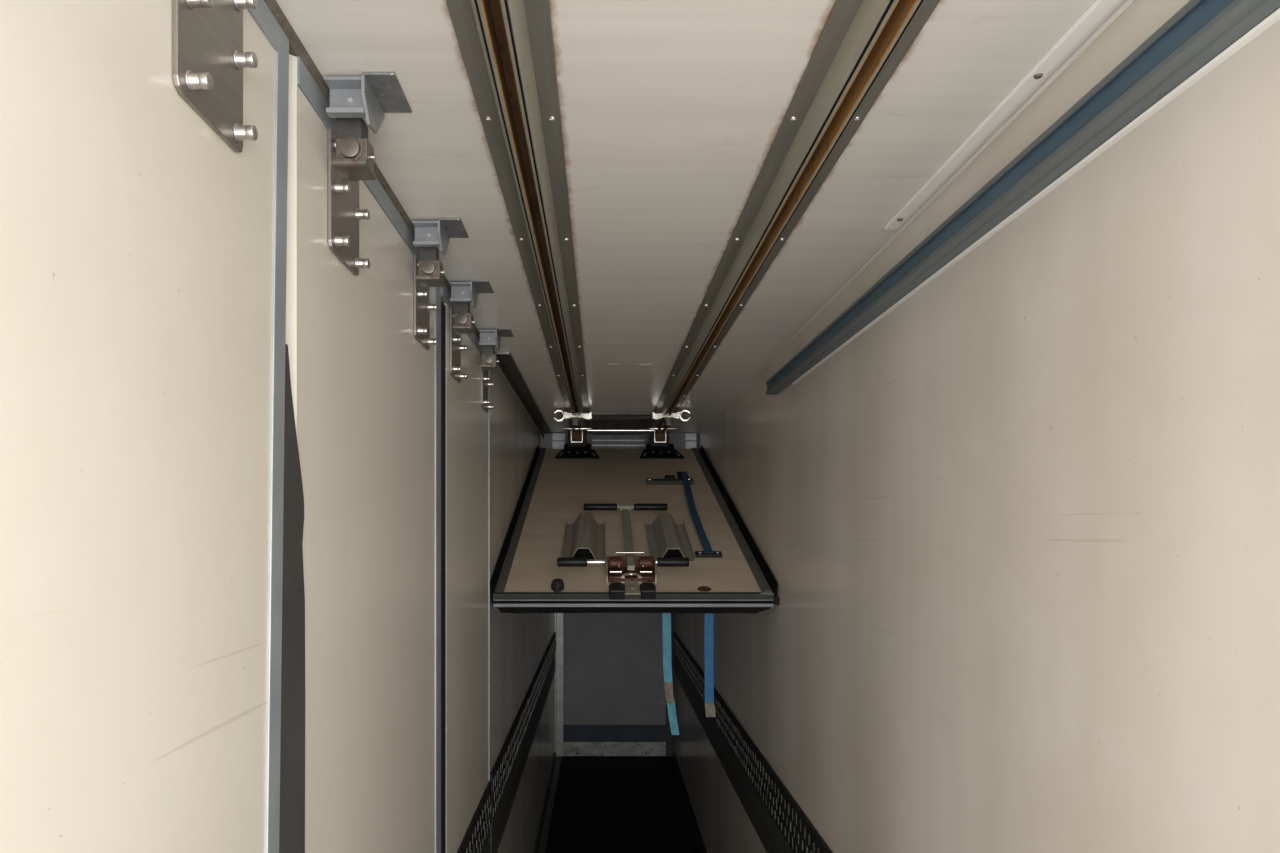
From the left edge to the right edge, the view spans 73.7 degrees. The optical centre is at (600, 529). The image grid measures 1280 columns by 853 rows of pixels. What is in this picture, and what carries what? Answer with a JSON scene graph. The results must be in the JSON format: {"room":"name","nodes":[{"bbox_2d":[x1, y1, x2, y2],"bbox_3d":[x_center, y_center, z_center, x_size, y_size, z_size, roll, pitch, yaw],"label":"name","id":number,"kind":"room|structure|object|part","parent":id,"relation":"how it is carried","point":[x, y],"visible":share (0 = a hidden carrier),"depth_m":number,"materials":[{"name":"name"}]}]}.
{"room":"truck trailer interior","nodes":[
{"label":"truck trailer interior","id":0,"kind":"room"},
{"bbox_2d":[490,366,554,852],"bbox_3d":[-0.433,0.642,5.287,0.060,2.684,4.405,0,0,0],"label":"wall","id":1,"kind":"structure","parent":0,"point":[519,642],"depth_m":3.98,"materials":[{"name":"white paint"}]},
{"bbox_2d":[264,0,479,338],"bbox_3d":[-0.420,-0.635,1.140,0.056,0.009,3.840,0,0,0],"label":"trim","id":2,"kind":"structure","parent":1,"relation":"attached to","point":[296,48],"depth_m":1.18,"materials":[{"name":"grey metal"}]},
{"bbox_2d":[489,370,489,781],"bbox_3d":[-0.424,0.675,3.075,0.048,2.618,0.018,0,0,0],"label":"trim","id":3,"kind":"structure","parent":1,"relation":"attached to","point":[489,370],"depth_m":3.07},
{"bbox_2d":[490,632,555,852],"bbox_3d":[-0.397,1.060,5.250,0.012,0.350,4.320,0,0,0],"label":"rail","id":4,"kind":"object","parent":1,"relation":"attached to","point":[506,773],"visible":1,"depth_m":4.00,"materials":[{"name":"black metal"}]},
{"bbox_2d":[534,751,560,852],"bbox_3d":[-0.371,1.953,5.255,0.056,0.058,4.310,0,0,0],"label":"baseboard","id":5,"kind":"structure","parent":1,"relation":"attached to","point":[542,837],"depth_m":6.01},
{"bbox_2d":[563,613,665,724],"bbox_3d":[0.093,0.642,7.520,1.213,2.684,0.060,0,0,0],"label":"wall","id":6,"kind":"structure","parent":0,"point":[613,674],"depth_m":7.49,"materials":[{"name":"grey paint"}]},
{"bbox_2d":[555,613,562,756],"bbox_3d":[-0.366,0.672,7.452,0.070,2.622,0.074,0,0,0],"label":"trim","id":7,"kind":"structure","parent":6,"relation":"attached to","point":[558,616],"depth_m":7.47,"materials":[{"name":"metal"}]},
{"bbox_2d":[563,725,665,741],"bbox_3d":[0.118,1.783,7.487,1.033,0.148,0.005,0,0,0],"label":"trim","id":8,"kind":"structure","parent":6,"relation":"attached to","point":[571,733],"depth_m":7.48,"materials":[{"name":"blue"}]},
{"bbox_2d":[563,742,665,755],"bbox_3d":[0.118,1.921,7.484,1.033,0.123,0.011,0,0,0],"label":"trim","id":9,"kind":"structure","parent":6,"relation":"attached to","point":[569,748],"depth_m":7.48,"materials":[{"name":"metal"}]},
{"bbox_2d":[666,613,673,756],"bbox_3d":[0.603,0.672,7.452,0.070,2.622,0.074,0,0,0],"label":"trim","id":10,"kind":"structure","parent":6,"relation":"attached to","point":[669,738],"depth_m":7.47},
{"bbox_2d":[545,756,699,852],"bbox_3d":[0.093,2.014,3.345,1.093,0.060,8.290,0,0,0],"label":"floor","id":11,"kind":"structure","parent":0,"point":[602,804],"depth_m":6.08,"materials":[{"name":"black rubber"}]},
{"bbox_2d":[0,0,304,852],"bbox_3d":[-0.422,0.662,0.194,0.043,2.584,1.927,0,0,0],"label":"partition panel","id":12,"kind":"object","parent":11,"relation":"on","point":[152,593],"visible":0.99,"depth_m":0.74,"materials":[{"name":"beige paint"}]},
{"bbox_2d":[172,0,257,152],"bbox_3d":[-0.389,-0.503,0.874,0.026,0.177,0.147,0,0,0],"label":"plate","id":13,"kind":"object","parent":12,"relation":"attached to","point":[209,59],"visible":1,"depth_m":0.88,"materials":[{"name":"silver metal"}]},
{"bbox_3d":[-0.421,0.662,0.163,0.041,2.584,1.866,0,0,0],"label":"edge trim","id":14,"kind":"part","parent":12,"relation":"part of","materials":[{"name":"grey metal"}]},
{"bbox_2d":[285,54,443,852],"bbox_3d":[-0.422,0.662,1.654,0.043,2.584,1.092,0,0,0],"label":"partition panel","id":15,"kind":"object","parent":11,"relation":"on","point":[368,397],"visible":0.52,"depth_m":1.46,"materials":[{"name":"beige paint"}]},
{"bbox_3d":[-0.418,-0.610,1.123,0.030,0.037,0.022,0,0,0],"label":"post","id":16,"kind":"part","parent":15,"relation":"part of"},
{"bbox_2d":[328,128,369,275],"bbox_3d":[-0.389,-0.503,1.329,0.026,0.177,0.147,0,0,0],"label":"plate","id":17,"kind":"object","parent":15,"relation":"attached to","point":[344,213],"visible":0.68,"depth_m":1.30,"materials":[{"name":"silver metal"}]},
{"bbox_3d":[-0.417,-0.611,1.635,0.032,0.037,1.001,0,0,0],"label":"trim","id":18,"kind":"part","parent":15,"relation":"part of","materials":[{"name":"grey metal"}]},
{"bbox_2d":[413,255,437,349],"bbox_3d":[-0.389,-0.503,1.903,0.026,0.177,0.147,0,0,0],"label":"plate","id":19,"kind":"object","parent":15,"relation":"attached to","point":[422,307],"visible":0.72,"depth_m":1.87,"materials":[{"name":"silver metal"}]},
{"bbox_3d":[-0.400,-0.503,1.903,0.006,0.177,0.147,0,0,0],"label":"plate","id":20,"kind":"part","parent":19,"relation":"part of","materials":[{"name":"silver metal"}]},
{"bbox_3d":[-0.421,0.682,2.103,0.041,2.545,0.063,0,0,0],"label":"edge trim","id":21,"kind":"part","parent":15,"relation":"part of","materials":[{"name":"metal"}]},
{"bbox_2d":[441,284,488,852],"bbox_3d":[-0.422,0.662,2.610,0.042,2.584,0.900,0,0,0],"label":"partition panel","id":22,"kind":"object","parent":11,"relation":"on","point":[466,423],"visible":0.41,"depth_m":2.54,"materials":[{"name":"beige paint"}]},
{"bbox_2d":[450,308,467,382],"bbox_3d":[-0.389,-0.503,2.344,0.026,0.177,0.147,0,0,0],"label":"plate","id":23,"kind":"object","parent":22,"relation":"attached to","point":[456,347],"visible":0.73,"depth_m":2.30,"materials":[{"name":"silver metal"}]},
{"bbox_3d":[-0.400,-0.503,2.344,0.006,0.177,0.147,0,0,0],"label":"plate","id":24,"kind":"part","parent":23,"relation":"part of","materials":[{"name":"silver metal"}]},
{"bbox_3d":[-0.417,-0.611,2.610,0.032,0.037,0.900,0,0,0],"label":"trim","id":25,"kind":"part","parent":22,"relation":"part of","materials":[{"name":"grey metal"}]},
{"bbox_2d":[457,782,490,852],"bbox_3d":[-0.397,1.068,2.652,0.012,0.334,0.805,0,0,0],"label":"rail","id":26,"kind":"object","parent":22,"relation":"attached to","point":[476,839],"visible":1,"depth_m":2.78,"materials":[{"name":"black metal"}]},
{"bbox_3d":[-0.399,1.149,2.652,0.006,0.173,0.805,0,0,0],"label":"kick plate","id":27,"kind":"part","parent":26,"relation":"part of","materials":[{"name":"black metal"}]},
{"bbox_2d":[481,354,493,411],"bbox_3d":[-0.389,-0.503,2.938,0.026,0.177,0.147,0,0,0],"label":"plate","id":28,"kind":"object","parent":22,"relation":"attached to","point":[485,378],"visible":0.71,"depth_m":2.91,"materials":[{"name":"silver metal"}]},
{"bbox_3d":[-0.400,-0.503,2.938,0.006,0.177,0.147,0,0,0],"label":"plate","id":29,"kind":"part","parent":28,"relation":"part of","materials":[{"name":"silver metal"}]},
{"bbox_2d":[276,0,1126,432],"bbox_3d":[0.093,-0.670,3.345,1.093,0.060,8.290,0,0,0],"label":"ceiling","id":30,"kind":"structure","parent":0,"point":[672,112],"depth_m":1.43,"materials":[{"name":"white paint"}]},
{"bbox_2d":[324,72,411,179],"bbox_3d":[-0.338,-0.580,1.245,0.100,0.120,0.110,0,0,0],"label":"bracket","id":31,"kind":"object","parent":30,"relation":"attached to","point":[370,95],"visible":1,"depth_m":1.22,"materials":[{"name":"metal"}]},
{"bbox_2d":[412,218,468,286],"bbox_3d":[-0.338,-0.580,1.802,0.100,0.120,0.110,0,0,0],"label":"bracket","id":32,"kind":"object","parent":30,"relation":"attached to","point":[429,235],"visible":1,"depth_m":1.78,"materials":[{"name":"metal"}]},
{"bbox_2d":[449,280,493,333],"bbox_3d":[-0.338,-0.580,2.235,0.100,0.120,0.110,0,0,0],"label":"bracket","id":33,"kind":"object","parent":30,"relation":"attached to","point":[462,293],"visible":1,"depth_m":2.21,"materials":[{"name":"metal"}]},
{"bbox_2d":[479,328,513,369],"bbox_3d":[-0.338,-0.580,2.755,0.100,0.120,0.110,0,0,0],"label":"bracket","id":34,"kind":"object","parent":30,"relation":"attached to","point":[489,339],"visible":1,"depth_m":2.73,"materials":[{"name":"metal"}]},
{"bbox_2d":[446,0,590,433],"bbox_3d":[-0.124,-0.618,3.425,0.124,0.043,7.950,0,0,0],"label":"rail","id":35,"kind":"object","parent":30,"relation":"attached to","point":[506,46],"visible":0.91,"depth_m":1.39,"materials":[{"name":"grey metal"}]},
{"bbox_2d":[553,409,591,446],"bbox_3d":[-0.151,-0.562,4.862,0.202,0.144,0.816,0,0,0],"label":"carriage","id":36,"kind":"object","parent":35,"relation":"attached to","point":[577,437],"visible":0.99,"depth_m":4.88,"materials":[{"name":"metal"}]},
{"bbox_3d":[-0.141,-0.545,4.968,0.068,0.074,0.035,0,0,0],"label":"housing frame","id":37,"kind":"part","parent":36,"relation":"part of","materials":[{"name":"metal"}]},
{"bbox_3d":[-0.123,-0.598,4.464,0.147,0.040,0.008,0,0,0],"label":"catch plate","id":38,"kind":"part","parent":36,"relation":"part of","materials":[{"name":"metal"}]},
{"bbox_2d":[587,429,653,431],"bbox_3d":[0.114,-0.572,4.900,0.383,0.015,0.015,0,0,0],"label":"rod","id":39,"kind":"object","parent":36,"relation":"attached to","point":[591,430],"visible":1,"depth_m":4.89,"materials":[{"name":"metal"}]},
{"bbox_2d":[495,352,550,437],"bbox_3d":[-0.353,-0.623,4.477,0.052,0.034,2.846,0,0,0],"label":"channel","id":40,"kind":"object","parent":30,"relation":"attached to","point":[506,363],"visible":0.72,"depth_m":3.80,"materials":[{"name":"metal"}]},
{"bbox_2d":[540,433,697,448],"bbox_3d":[0.118,-0.582,5.640,1.035,0.113,0.080,0,0,0],"label":"beam","id":41,"kind":"structure","parent":30,"relation":"attached to","point":[553,440],"depth_m":5.62,"materials":[{"name":"metal"}]},
{"bbox_3d":[-0.278,-0.581,5.610,0.080,0.107,0.020,0,0,0],"label":"plate","id":42,"kind":"part","parent":41,"relation":"part of","materials":[{"name":"metal"}]},
{"bbox_3d":[0.590,-0.581,5.610,0.070,0.107,0.020,0,0,0],"label":"plate","id":43,"kind":"part","parent":41,"relation":"part of","materials":[{"name":"metal"}]},
{"bbox_2d":[591,412,651,434],"bbox_3d":[0.111,-0.633,5.110,0.332,0.013,0.980,0,0,0],"label":"ceiling plate","id":44,"kind":"object","parent":30,"relation":"attached to","point":[600,420],"visible":0.8,"depth_m":4.92,"materials":[{"name":"metal"}]},
{"bbox_2d":[614,358,645,364],"bbox_3d":[0.113,-0.639,3.238,0.165,0.001,0.141,0,0,0],"label":"scuff mark","id":45,"kind":"object","parent":30,"relation":"attached to","point":[624,358],"visible":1,"depth_m":3.22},
{"bbox_2d":[644,0,939,435],"bbox_3d":[0.346,-0.618,3.425,0.124,0.043,7.950,0,0,0],"label":"rail","id":46,"kind":"object","parent":30,"relation":"attached to","point":[861,44],"visible":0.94,"depth_m":1.38,"materials":[{"name":"grey metal"}]},
{"bbox_2d":[649,409,690,446],"bbox_3d":[0.372,-0.562,4.862,0.202,0.144,0.816,0,0,0],"label":"carriage","id":47,"kind":"object","parent":46,"relation":"attached to","point":[659,437],"visible":0.95,"depth_m":4.87,"materials":[{"name":"metal"}]},
{"bbox_3d":[0.344,-0.545,4.968,0.068,0.074,0.035,0,0,0],"label":"housing frame","id":48,"kind":"part","parent":47,"relation":"part of","materials":[{"name":"metal"}]},
{"bbox_3d":[0.344,-0.598,4.464,0.147,0.040,0.008,0,0,0],"label":"catch plate","id":49,"kind":"part","parent":47,"relation":"part of","materials":[{"name":"metal"}]},
{"bbox_2d":[885,0,1122,229],"bbox_3d":[0.613,-0.635,0.650,0.029,0.008,2.300,0,0,0],"label":"ceiling strip","id":50,"kind":"object","parent":30,"relation":"attached to","point":[1099,10],"visible":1,"depth_m":1.25,"materials":[{"name":"white metal"}]},
{"bbox_2d":[674,0,1279,852],"bbox_3d":[0.670,0.642,3.345,0.060,2.684,8.290,0,0,0],"label":"wall","id":51,"kind":"structure","parent":0,"point":[1018,535],"depth_m":1.23,"materials":[{"name":"white paint"}]},
{"bbox_2d":[490,444,779,613],"bbox_3d":[0.118,-0.122,4.280,1.039,0.848,2.474,0,0,0],"label":"bulkhead","id":52,"kind":"object","parent":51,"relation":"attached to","point":[650,529],"visible":1,"depth_m":3.60,"materials":[{"name":"wood"}]},
{"bbox_3d":[-0.370,-0.122,4.292,0.036,0.058,2.550,0,17,0],"label":"frame","id":53,"kind":"part","parent":52,"relation":"part of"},
{"bbox_3d":[-0.022,0.123,3.279,0.078,0.023,0.023,0,17,0],"label":"cross rod","id":54,"kind":"part","parent":52,"relation":"part of","materials":[{"name":"metal"}]},
{"bbox_3d":[0.117,-0.110,4.081,0.114,0.022,0.022,0,17,0],"label":"handle rod","id":55,"kind":"part","parent":52,"relation":"part of","materials":[{"name":"silver metal"}]},
{"bbox_3d":[0.117,0.020,3.696,0.034,0.012,0.808,0,17,0],"label":"lever","id":56,"kind":"part","parent":52,"relation":"part of","materials":[{"name":"grey metal"}]},
{"bbox_3d":[0.114,0.210,3.118,0.108,0.004,0.132,0,17,0],"label":"nose plate","id":57,"kind":"part","parent":52,"relation":"part of","materials":[{"name":"grey metal"}]},
{"bbox_2d":[660,613,678,734],"bbox_3d":[0.253,0.517,3.148,0.071,0.472,0.028,0,0,0],"label":"strap","id":58,"kind":"object","parent":52,"relation":"hanging from","point":[666,617],"visible":1,"depth_m":3.15,"materials":[{"name":"blue fabric"}]},
{"bbox_2d":[704,613,715,716],"bbox_3d":[0.404,0.487,3.159,0.042,0.410,0.008,0,0,0],"label":"strap","id":59,"kind":"object","parent":52,"relation":"hanging from","point":[708,617],"visible":0.88,"depth_m":3.16,"materials":[{"name":"blue fabric"}]},
{"bbox_3d":[0.602,-0.122,4.292,0.040,0.058,2.550,0,17,0],"label":"frame","id":60,"kind":"part","parent":52,"relation":"part of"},
{"bbox_2d":[671,754,706,852],"bbox_3d":[0.625,1.963,3.315,0.029,0.038,8.190,0,0,0],"label":"baseboard","id":61,"kind":"structure","parent":51,"relation":"attached to","point":[692,817],"depth_m":6.02,"materials":[{"name":"black rubber"}]},
{"bbox_2d":[674,632,832,852],"bbox_3d":[0.633,1.062,3.555,0.012,0.346,7.710,0,0,0],"label":"rail","id":62,"kind":"object","parent":51,"relation":"attached to","point":[778,820],"visible":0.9,"depth_m":3.60,"materials":[{"name":"black metal"}]},
{"bbox_3d":[0.636,1.149,3.555,0.006,0.173,7.710,0,0,0],"label":"kick plate","id":63,"kind":"part","parent":62,"relation":"part of","materials":[{"name":"black metal"}]},
{"bbox_2d":[698,0,1133,432],"bbox_3d":[0.637,-0.637,3.315,0.004,0.004,8.190,0,0,0],"label":"trim","id":64,"kind":"structure","parent":51,"relation":"attached to","point":[1127,3],"depth_m":1.43,"materials":[{"name":"silver metal"}]},
{"bbox_2d":[766,0,1279,394],"bbox_3d":[0.618,-0.509,1.295,0.043,0.055,3.590,0,0,0],"label":"track","id":65,"kind":"object","parent":51,"relation":"attached to","point":[1202,34],"visible":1,"depth_m":1.11,"materials":[{"name":"metal"}]}
]}

